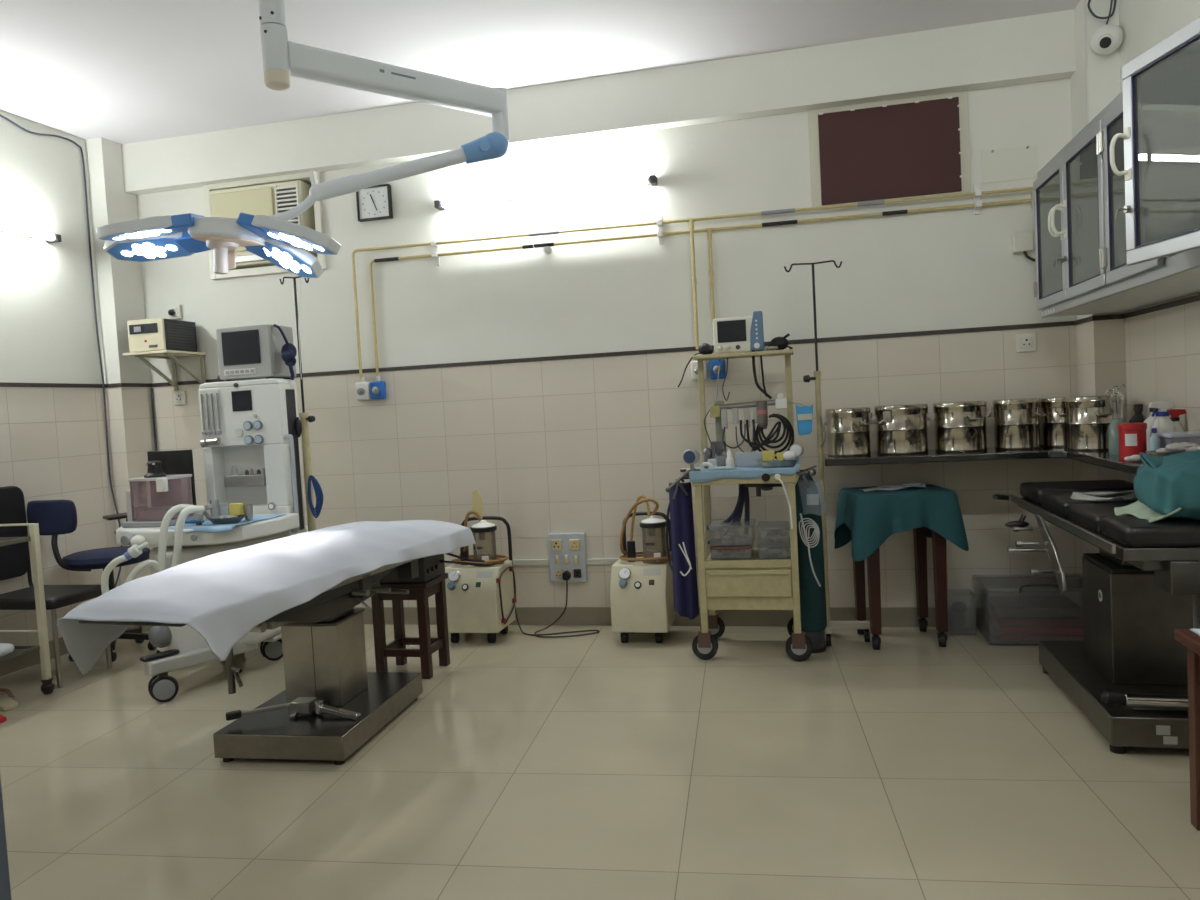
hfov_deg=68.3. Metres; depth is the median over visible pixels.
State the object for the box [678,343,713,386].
pressure cuff
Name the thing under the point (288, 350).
pressure cuff
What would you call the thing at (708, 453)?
valve
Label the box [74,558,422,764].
table
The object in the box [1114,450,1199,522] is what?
cloth bundle
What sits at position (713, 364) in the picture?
outlet
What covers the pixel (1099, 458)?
countertop
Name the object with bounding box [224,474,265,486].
niche shelf
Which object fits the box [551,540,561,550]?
socket
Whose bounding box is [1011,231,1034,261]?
junction box
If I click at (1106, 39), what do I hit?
security camera
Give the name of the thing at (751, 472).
sheet
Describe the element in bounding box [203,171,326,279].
air conditioner
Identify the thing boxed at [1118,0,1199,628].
wall
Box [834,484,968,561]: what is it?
table cloth
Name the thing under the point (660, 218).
clamp
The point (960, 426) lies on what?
drum
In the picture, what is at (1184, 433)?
plastic box
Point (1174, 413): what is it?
bottle
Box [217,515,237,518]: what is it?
vial
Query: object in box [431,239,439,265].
clamp
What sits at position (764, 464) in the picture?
pack
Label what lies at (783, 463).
tray
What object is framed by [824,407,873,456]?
drum
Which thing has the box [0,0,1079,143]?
ceiling
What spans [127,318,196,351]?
voltage stabiliser
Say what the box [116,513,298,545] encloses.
countertop
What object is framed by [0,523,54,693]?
trolley
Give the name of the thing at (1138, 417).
bottle
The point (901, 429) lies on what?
drum
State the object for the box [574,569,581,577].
socket
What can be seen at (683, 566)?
hanging cloth
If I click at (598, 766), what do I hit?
floor
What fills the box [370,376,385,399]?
outlet
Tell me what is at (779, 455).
box
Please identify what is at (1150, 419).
bottle
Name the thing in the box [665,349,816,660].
trolley
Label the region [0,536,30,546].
shelf
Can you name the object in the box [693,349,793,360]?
shelf
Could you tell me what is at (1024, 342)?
wall socket
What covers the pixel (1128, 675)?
table
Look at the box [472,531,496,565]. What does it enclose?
jar
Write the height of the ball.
0.050 m
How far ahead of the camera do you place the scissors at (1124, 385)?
3.63 m
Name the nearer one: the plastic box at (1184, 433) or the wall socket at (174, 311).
the plastic box at (1184, 433)
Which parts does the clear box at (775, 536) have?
lid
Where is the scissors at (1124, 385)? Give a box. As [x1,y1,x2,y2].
[1112,384,1125,418]
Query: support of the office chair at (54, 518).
on the floor
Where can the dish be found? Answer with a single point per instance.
(240, 517)
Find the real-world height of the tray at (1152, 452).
0.045 m
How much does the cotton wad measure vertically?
0.026 m
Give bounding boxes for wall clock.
[356,184,392,221]
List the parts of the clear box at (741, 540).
lid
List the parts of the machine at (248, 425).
knob, valve bulb, absorber plate, knob, hose arm, vaporiser knob, flowmeter panel, flow knob, frame, handle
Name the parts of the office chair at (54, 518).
backrest, seat, leg, armrest, leg, leg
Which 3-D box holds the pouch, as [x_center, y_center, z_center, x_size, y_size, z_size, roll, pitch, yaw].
[0.975,-0.154,4.292,0.121,0.164,0.049,-1,3,31]
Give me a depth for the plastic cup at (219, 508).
4.33 m
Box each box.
[380,553,496,582]
[708,459,717,469]
[708,519,755,545]
[709,543,753,558]
[757,521,789,544]
[757,544,790,558]
[762,450,774,460]
[777,452,783,460]
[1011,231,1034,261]
[1157,431,1199,447]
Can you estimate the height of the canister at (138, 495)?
0.283 m
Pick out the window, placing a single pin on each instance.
(917, 146)
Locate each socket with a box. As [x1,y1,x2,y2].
[168,305,181,318]
[173,391,186,404]
[427,565,438,572]
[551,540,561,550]
[555,569,561,577]
[569,539,579,549]
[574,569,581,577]
[1016,333,1035,352]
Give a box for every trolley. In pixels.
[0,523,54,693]
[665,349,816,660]
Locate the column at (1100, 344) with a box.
[1070,0,1128,556]
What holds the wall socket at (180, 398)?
attached to the wall at (566, 445)
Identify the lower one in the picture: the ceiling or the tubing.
the tubing
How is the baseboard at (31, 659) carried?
attached to the wall at (53, 444)
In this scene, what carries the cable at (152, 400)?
attached to the wall at (566, 445)
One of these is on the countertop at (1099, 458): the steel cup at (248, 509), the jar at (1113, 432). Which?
the jar at (1113, 432)
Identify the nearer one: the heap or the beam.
the heap
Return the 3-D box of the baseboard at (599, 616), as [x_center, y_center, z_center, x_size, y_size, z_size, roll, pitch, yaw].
[-0.201,0.948,4.875,5.268,0.100,0.259,-2,3,13]
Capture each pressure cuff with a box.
[273,324,296,379]
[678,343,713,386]
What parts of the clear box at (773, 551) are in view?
lid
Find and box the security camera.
[1090,24,1123,53]
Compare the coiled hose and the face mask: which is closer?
the face mask
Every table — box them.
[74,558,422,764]
[851,527,947,649]
[992,480,1199,753]
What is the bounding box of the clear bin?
[945,590,975,634]
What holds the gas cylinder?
on the floor
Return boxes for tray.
[756,458,797,466]
[1145,450,1181,456]
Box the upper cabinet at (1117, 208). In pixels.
[1031,16,1199,317]
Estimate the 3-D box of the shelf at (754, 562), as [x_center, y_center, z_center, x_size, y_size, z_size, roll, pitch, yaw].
[0.730,0.521,4.300,0.400,0.036,0.367,-2,3,13]
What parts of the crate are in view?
handle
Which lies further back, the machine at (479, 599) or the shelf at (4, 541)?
the machine at (479, 599)
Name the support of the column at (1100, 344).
attached to the wall at (1162, 347)
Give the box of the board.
[548,533,587,581]
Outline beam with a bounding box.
[121,9,1075,194]
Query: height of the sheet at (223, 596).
0.322 m
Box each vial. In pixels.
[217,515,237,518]
[231,466,237,474]
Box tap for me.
[745,483,783,496]
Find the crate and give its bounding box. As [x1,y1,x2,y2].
[973,574,1083,644]
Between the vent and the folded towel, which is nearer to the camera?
the folded towel
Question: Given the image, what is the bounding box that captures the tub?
[1118,423,1146,459]
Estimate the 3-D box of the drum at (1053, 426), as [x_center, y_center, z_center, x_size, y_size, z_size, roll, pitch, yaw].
[2.217,-0.137,4.247,0.201,0.236,0.247,-3,3,-7]
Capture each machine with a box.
[101,378,307,701]
[445,489,516,642]
[610,495,675,642]
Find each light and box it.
[0,223,61,242]
[96,0,509,277]
[434,175,657,209]
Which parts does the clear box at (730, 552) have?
lid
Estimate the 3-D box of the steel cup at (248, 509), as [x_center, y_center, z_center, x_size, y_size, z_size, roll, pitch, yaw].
[-1.685,0.298,4.240,0.042,0.070,0.041,-2,3,13]
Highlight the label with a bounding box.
[806,494,818,504]
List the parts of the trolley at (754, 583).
leg, leg, frame, drawer, leg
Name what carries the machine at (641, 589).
on the floor
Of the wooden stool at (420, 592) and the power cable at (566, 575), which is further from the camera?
the power cable at (566, 575)
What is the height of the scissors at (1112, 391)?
0.261 m
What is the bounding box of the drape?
[168,514,285,532]
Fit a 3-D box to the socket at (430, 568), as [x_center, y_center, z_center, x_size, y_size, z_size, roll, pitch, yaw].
[-0.790,0.562,4.181,0.007,0.021,0.122,-2,3,13]
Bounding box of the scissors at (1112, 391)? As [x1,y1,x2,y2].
[1105,388,1121,418]
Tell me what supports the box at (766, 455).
in the tray at (783, 463)
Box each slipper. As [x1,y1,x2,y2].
[0,688,18,710]
[0,715,6,722]
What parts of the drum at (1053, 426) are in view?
lid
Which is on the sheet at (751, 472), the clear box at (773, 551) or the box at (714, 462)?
the box at (714, 462)
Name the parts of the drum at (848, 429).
lid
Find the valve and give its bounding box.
[703,448,718,468]
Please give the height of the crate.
0.289 m
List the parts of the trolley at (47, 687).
rail, leg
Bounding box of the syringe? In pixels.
[709,466,736,470]
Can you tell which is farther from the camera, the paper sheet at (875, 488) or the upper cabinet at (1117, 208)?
the paper sheet at (875, 488)
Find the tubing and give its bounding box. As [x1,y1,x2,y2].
[184,520,203,523]
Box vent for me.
[277,187,297,223]
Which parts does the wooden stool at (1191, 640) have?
seat, leg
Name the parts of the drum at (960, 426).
lid, bail handle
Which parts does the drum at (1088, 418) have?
lid, bail handle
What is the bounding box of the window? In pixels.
[808,90,970,206]
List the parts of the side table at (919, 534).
leg, leg, leg, leg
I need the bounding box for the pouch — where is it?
[789,402,812,434]
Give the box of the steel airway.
[763,346,777,350]
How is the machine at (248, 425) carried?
on the floor
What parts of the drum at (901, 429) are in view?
lid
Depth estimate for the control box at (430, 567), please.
4.15 m
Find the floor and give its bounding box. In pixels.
[0,624,1199,899]
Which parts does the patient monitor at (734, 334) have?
panel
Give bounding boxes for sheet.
[57,520,477,674]
[689,458,799,482]
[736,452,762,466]
[859,487,905,491]
[877,484,925,487]
[900,482,931,484]
[1190,629,1199,635]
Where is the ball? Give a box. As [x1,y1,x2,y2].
[783,451,795,459]
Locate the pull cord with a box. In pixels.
[533,201,551,253]
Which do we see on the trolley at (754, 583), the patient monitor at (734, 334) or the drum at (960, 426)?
the patient monitor at (734, 334)
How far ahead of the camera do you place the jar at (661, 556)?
4.59 m
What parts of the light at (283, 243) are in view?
led plate, led plate, handle, plate, ceiling post, led plate, led plate, horizontal arm, spring arm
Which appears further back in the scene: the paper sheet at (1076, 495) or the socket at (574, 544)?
the socket at (574, 544)
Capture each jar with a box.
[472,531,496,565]
[642,527,666,562]
[1108,418,1124,454]
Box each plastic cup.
[209,500,218,515]
[217,503,230,514]
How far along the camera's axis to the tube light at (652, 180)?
4.82 m
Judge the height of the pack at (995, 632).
0.028 m
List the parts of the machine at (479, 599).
regulator knob, lid, push handle, wound cord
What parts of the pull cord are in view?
cord, knob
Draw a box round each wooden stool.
[371,573,449,678]
[1174,629,1199,830]
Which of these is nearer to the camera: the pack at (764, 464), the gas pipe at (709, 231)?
the pack at (764, 464)
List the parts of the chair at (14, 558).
backrest, seat, leg, leg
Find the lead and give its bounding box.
[799,513,820,586]
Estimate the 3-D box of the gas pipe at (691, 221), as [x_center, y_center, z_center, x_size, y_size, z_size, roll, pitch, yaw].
[0.441,-0.867,4.705,3.832,0.748,0.026,-2,3,13]
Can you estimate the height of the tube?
0.039 m
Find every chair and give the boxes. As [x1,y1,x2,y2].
[0,486,111,687]
[27,500,156,661]
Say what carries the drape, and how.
on the machine at (248, 425)
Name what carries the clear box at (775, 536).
on the clear box at (773, 551)
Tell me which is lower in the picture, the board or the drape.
the board
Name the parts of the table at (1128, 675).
knob, knob, knob, knob, rail, table frame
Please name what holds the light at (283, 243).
hanging from the ceiling
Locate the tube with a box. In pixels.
[699,462,713,469]
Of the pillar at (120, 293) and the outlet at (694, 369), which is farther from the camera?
the pillar at (120, 293)
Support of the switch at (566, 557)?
attached to the board
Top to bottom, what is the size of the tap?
0.063 m
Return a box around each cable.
[0,114,122,587]
[151,388,156,450]
[515,570,599,637]
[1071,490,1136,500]
[1087,0,1116,24]
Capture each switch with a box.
[555,555,559,563]
[564,555,568,563]
[574,555,578,563]
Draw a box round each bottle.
[726,449,733,468]
[1129,404,1146,422]
[1144,408,1157,453]
[1149,401,1175,447]
[1149,428,1159,450]
[1167,409,1185,442]
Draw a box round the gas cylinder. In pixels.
[795,469,826,652]
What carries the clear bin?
on the floor
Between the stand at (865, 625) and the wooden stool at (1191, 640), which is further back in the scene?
the stand at (865, 625)
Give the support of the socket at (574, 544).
attached to the board
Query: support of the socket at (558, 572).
attached to the board
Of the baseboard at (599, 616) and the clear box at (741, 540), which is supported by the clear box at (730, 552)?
the clear box at (741, 540)
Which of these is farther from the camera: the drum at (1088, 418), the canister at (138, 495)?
the canister at (138, 495)
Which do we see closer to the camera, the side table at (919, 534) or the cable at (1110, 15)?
the cable at (1110, 15)
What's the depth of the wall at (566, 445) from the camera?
4.83 m
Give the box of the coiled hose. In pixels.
[308,475,323,517]
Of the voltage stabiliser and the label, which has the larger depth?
the voltage stabiliser
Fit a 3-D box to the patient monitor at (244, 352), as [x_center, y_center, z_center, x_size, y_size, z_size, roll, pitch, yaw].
[-1.844,-0.513,4.743,0.325,0.287,0.235,-2,3,13]
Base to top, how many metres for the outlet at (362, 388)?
0.135 m
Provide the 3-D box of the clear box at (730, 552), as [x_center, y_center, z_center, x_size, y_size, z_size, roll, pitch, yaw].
[0.643,0.479,4.288,0.200,0.058,0.240,-2,3,13]
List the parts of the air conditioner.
panel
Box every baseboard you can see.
[0,625,141,676]
[139,607,991,632]
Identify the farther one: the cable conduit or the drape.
the cable conduit
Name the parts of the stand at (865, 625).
clamp knob, rod, frame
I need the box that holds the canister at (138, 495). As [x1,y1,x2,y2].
[127,461,193,521]
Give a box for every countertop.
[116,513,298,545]
[823,447,1143,474]
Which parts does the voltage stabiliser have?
panel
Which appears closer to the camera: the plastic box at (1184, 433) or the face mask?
the plastic box at (1184, 433)
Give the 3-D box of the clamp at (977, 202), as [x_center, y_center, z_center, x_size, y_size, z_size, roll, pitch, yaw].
[1.864,-1.244,4.366,0.028,0.150,0.053,-2,3,13]
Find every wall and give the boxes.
[0,110,120,644]
[136,78,1081,606]
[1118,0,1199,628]
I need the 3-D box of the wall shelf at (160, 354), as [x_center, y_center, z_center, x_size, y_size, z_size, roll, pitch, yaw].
[-2.597,-0.470,5.303,0.300,0.223,0.345,-2,3,13]
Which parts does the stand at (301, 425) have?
rod, thin cord, clamp knob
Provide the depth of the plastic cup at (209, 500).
4.37 m
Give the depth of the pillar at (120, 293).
5.33 m
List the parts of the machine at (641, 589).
regulator knob, push handle, lid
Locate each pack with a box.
[125,491,131,520]
[762,458,774,466]
[988,596,1080,616]
[989,609,1083,625]
[989,623,1083,640]
[991,616,1083,634]
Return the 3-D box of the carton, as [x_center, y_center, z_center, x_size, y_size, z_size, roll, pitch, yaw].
[-1.737,0.283,4.228,0.055,0.055,0.035,-2,3,13]
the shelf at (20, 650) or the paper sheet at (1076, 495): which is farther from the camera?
the shelf at (20, 650)
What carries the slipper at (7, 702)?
on the floor
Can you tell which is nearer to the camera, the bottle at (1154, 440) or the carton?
the bottle at (1154, 440)
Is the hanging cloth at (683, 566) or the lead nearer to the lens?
the lead
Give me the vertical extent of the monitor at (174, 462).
0.353 m
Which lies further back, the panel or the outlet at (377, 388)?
the outlet at (377, 388)
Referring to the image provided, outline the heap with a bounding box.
[1156,442,1199,451]
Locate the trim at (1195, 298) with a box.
[0,294,1199,387]
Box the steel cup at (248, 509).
[243,504,252,519]
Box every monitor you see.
[147,449,195,506]
[216,324,295,380]
[713,311,764,353]
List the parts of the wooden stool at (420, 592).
leg, leg, seat, leg, leg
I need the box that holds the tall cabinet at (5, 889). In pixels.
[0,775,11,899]
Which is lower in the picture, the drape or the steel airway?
the drape
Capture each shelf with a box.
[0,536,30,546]
[0,645,39,662]
[123,350,205,390]
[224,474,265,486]
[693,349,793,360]
[705,548,791,567]
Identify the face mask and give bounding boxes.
[768,333,792,349]
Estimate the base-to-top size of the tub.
0.140 m
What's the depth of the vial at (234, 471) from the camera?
4.67 m
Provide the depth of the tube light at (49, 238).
4.78 m
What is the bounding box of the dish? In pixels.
[205,515,246,522]
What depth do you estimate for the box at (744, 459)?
4.26 m
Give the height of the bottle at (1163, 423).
0.215 m
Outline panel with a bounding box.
[981,145,1037,183]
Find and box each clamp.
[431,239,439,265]
[657,216,663,244]
[973,183,981,214]
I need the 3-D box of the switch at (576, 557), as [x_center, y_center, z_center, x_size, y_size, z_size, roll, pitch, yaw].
[-0.131,0.609,4.928,0.024,0.050,0.014,-2,3,13]
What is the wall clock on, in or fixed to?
attached to the wall at (566, 445)
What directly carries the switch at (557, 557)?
attached to the board
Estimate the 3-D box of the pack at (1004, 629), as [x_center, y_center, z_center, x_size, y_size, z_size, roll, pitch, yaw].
[2.123,0.839,4.263,0.400,0.036,0.250,-2,3,13]
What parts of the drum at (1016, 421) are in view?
lid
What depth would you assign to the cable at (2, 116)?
5.26 m
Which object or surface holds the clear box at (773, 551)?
on the trolley at (754, 583)
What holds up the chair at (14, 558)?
on the floor
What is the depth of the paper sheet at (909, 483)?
4.31 m
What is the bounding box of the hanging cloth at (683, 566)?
[666,477,698,619]
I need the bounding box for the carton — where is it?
[229,503,243,514]
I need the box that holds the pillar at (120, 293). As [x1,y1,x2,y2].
[85,137,157,584]
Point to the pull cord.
(547, 249)
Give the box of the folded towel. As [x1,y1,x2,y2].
[0,643,14,656]
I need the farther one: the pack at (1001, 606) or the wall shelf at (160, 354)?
the wall shelf at (160, 354)
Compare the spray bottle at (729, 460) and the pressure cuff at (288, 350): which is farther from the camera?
the pressure cuff at (288, 350)
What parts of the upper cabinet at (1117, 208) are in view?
glass pane, door, handle, handle, glass pane, door, glass pane, handle, door, door, glass pane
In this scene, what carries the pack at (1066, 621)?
on the pack at (1004, 629)
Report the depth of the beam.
4.64 m
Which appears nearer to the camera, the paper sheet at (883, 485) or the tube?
the tube
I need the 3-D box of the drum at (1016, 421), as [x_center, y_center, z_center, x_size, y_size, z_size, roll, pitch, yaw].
[2.001,-0.127,4.247,0.234,0.239,0.209,-3,3,9]
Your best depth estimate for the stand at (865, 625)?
4.33 m
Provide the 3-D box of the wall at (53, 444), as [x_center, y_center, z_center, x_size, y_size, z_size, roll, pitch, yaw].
[-3.755,-0.180,2.447,0.208,2.970,6.473,-2,3,13]
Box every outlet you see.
[355,377,370,399]
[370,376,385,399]
[690,360,706,380]
[709,359,725,379]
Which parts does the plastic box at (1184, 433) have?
lid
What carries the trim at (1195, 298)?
attached to the wall at (566, 445)
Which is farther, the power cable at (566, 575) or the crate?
the power cable at (566, 575)
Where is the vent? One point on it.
(287, 197)
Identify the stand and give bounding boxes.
[279,276,315,531]
[784,260,869,645]
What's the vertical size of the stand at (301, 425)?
1.990 m
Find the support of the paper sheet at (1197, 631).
on the wooden stool at (1191, 640)
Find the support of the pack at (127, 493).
on the machine at (248, 425)
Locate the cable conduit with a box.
[445,557,705,565]
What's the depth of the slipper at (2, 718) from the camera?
3.83 m
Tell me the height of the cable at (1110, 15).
0.179 m
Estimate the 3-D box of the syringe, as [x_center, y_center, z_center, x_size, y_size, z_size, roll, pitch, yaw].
[0.576,0.085,4.140,0.131,0.024,0.026,-2,3,13]
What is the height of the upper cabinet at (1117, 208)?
0.665 m
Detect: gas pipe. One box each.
[352,187,1032,378]
[369,198,1030,375]
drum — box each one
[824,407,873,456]
[873,403,930,454]
[932,401,987,451]
[988,398,1045,449]
[1039,396,1075,446]
[1064,395,1123,450]
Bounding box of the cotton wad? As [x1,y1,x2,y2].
[1124,455,1141,461]
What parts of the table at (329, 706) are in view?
mattress, hanging rod, table frame, plate, brake lever, control lever, control lever, rail, control lever, control lever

